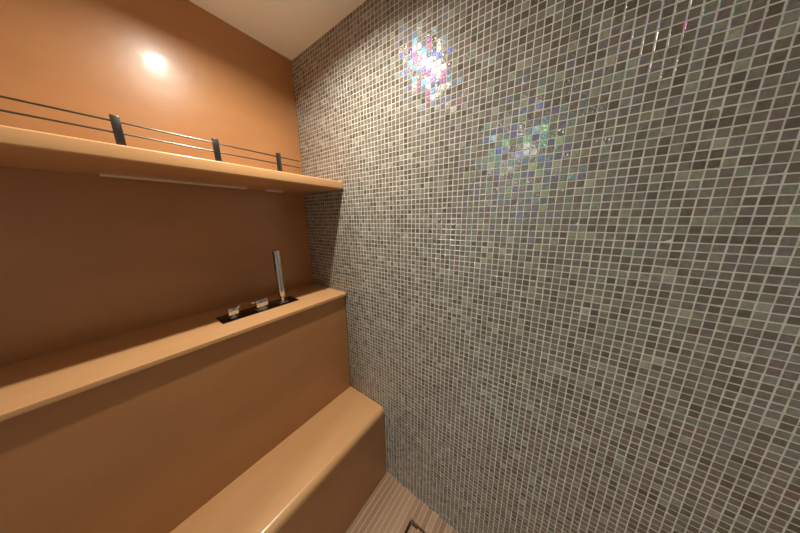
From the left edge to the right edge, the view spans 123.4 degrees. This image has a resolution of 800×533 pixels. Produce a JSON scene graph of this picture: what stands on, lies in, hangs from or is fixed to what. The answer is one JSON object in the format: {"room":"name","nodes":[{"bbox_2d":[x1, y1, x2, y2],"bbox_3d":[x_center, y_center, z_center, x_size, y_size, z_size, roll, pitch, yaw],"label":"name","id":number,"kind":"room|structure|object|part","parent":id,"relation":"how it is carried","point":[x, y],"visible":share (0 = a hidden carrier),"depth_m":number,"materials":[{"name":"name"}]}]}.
{"room":"spa","nodes":[
{"label":"spa","id":0,"kind":"room"},
{"bbox_2d":[0,0,312,366],"bbox_3d":[-1.291,0.268,0.260,0.042,2.123,2.674,8,15,35],"label":"wall","id":1,"kind":"structure","parent":0,"point":[85,258],"depth_m":0.71,"materials":[{"name":"paint"}]},
{"bbox_2d":[0,125,342,193],"bbox_3d":[-0.750,-0.279,0.598,0.322,0.039,1.222,8,15,35],"label":"wall shelf","id":2,"kind":"object","parent":1,"relation":"attached to","point":[19,147],"visible":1,"depth_m":0.56,"materials":[{"name":"laminate"}]},
{"bbox_2d":[0,95,299,171],"bbox_3d":[-0.650,-0.308,0.488,0.008,0.065,0.895,8,15,35],"label":"shelf rail","id":3,"kind":"object","parent":2,"relation":"on","point":[115,121],"visible":0.94,"depth_m":0.50,"materials":[{"name":"grey metal"}]},
{"bbox_3d":[-0.646,-0.310,0.494,0.008,0.065,0.015,8,15,35],"label":"post","id":4,"kind":"part","parent":3,"relation":"part of","materials":[{"name":"grey metal"}]},
{"bbox_3d":[-0.541,-0.342,0.637,0.008,0.065,0.015,8,15,35],"label":"post","id":5,"kind":"part","parent":3,"relation":"part of","materials":[{"name":"grey metal"}]},
{"bbox_3d":[-0.436,-0.374,0.778,0.008,0.065,0.015,8,15,35],"label":"post","id":6,"kind":"part","parent":3,"relation":"part of","materials":[{"name":"grey metal"}]},
{"bbox_2d":[0,283,350,532],"bbox_3d":[-0.751,0.715,0.824,0.297,0.999,1.222,8,15,35],"label":"ledge","id":7,"kind":"structure","parent":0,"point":[136,431],"depth_m":0.63,"materials":[{"name":"paint"}]},
{"bbox_2d":[0,283,345,421],"bbox_3d":[-0.755,0.235,0.718,0.297,0.015,1.222,8,15,35],"label":"countertop","id":8,"kind":"structure","parent":7,"relation":"on","point":[31,384],"depth_m":0.62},
{"bbox_2d":[216,296,298,323],"bbox_3d":[-0.596,0.157,0.923,0.086,0.047,0.294,8,15,35],"label":"plate","id":9,"kind":"object","parent":7,"relation":"on","point":[223,319],"depth_m":0.86,"materials":[{"name":"grey metal"}]},
{"bbox_3d":[-0.645,0.175,0.837,0.035,0.045,0.040,8,15,35],"label":"diverter knob","id":10,"kind":"part","parent":9,"relation":"part of","materials":[{"name":"silver metal"}]},
{"bbox_2d":[251,297,268,310],"bbox_3d":[-0.589,0.158,0.912,0.052,0.044,0.057,-3,13,-13],"label":"mixer tap","id":11,"kind":"object","parent":9,"relation":"on","point":[260,304],"visible":1,"depth_m":0.90,"materials":[{"name":"silver metal"}]},
{"bbox_3d":[-0.589,0.155,0.914,0.024,0.038,0.044,8,15,35],"label":"handle","id":12,"kind":"part","parent":11,"relation":"part of","materials":[{"name":"silver metal"}]},
{"bbox_2d":[272,250,288,303],"bbox_3d":[-0.539,0.047,0.964,0.034,0.238,0.042,8,15,35],"label":"shower","id":13,"kind":"object","parent":9,"relation":"on","point":[276,254],"visible":1,"depth_m":0.95,"materials":[{"name":"silver metal"}]},
{"bbox_2d":[189,0,364,60],"bbox_3d":[-0.363,-0.652,-0.631,2.348,0.042,2.674,8,15,35],"label":"ceiling","id":14,"kind":"structure","parent":0,"point":[287,27],"depth_m":0.82,"materials":[{"name":"white"}]},
{"bbox_2d":[345,472,457,532],"bbox_3d":[-0.346,1.472,-0.163,2.264,0.060,2.590,8,15,35],"label":"floor","id":15,"kind":"structure","parent":0,"point":[390,508],"depth_m":1.02,"materials":[{"name":"brown wood"}]},
{"bbox_2d":[170,386,385,532],"bbox_3d":[-0.538,1.025,0.737,0.251,0.428,1.222,8,15,35],"label":"shower bench","id":16,"kind":"object","parent":15,"relation":"on","point":[320,477],"visible":1,"depth_m":0.86,"materials":[{"name":"laminate"}]},
{"bbox_3d":[-0.538,1.042,0.741,0.251,0.394,1.222,8,15,35],"label":"panel","id":17,"kind":"part","parent":16,"relation":"part of","materials":[{"name":"paint"}]},
{"bbox_2d":[407,525,421,532],"bbox_3d":[0.077,1.231,0.870,0.189,0.039,0.191,8,15,35],"label":"drain cover","id":18,"kind":"object","parent":15,"relation":"on","point":[412,529],"visible":1,"depth_m":0.97,"materials":[{"name":"brown wood"}]},
{"bbox_2d":[291,0,799,532],"bbox_3d":[0.413,0.170,0.643,2.264,2.123,0.044,8,15,35],"label":"wall","id":19,"kind":"structure","parent":0,"point":[561,238],"depth_m":0.56,"materials":[{"name":"tile"}]}
]}

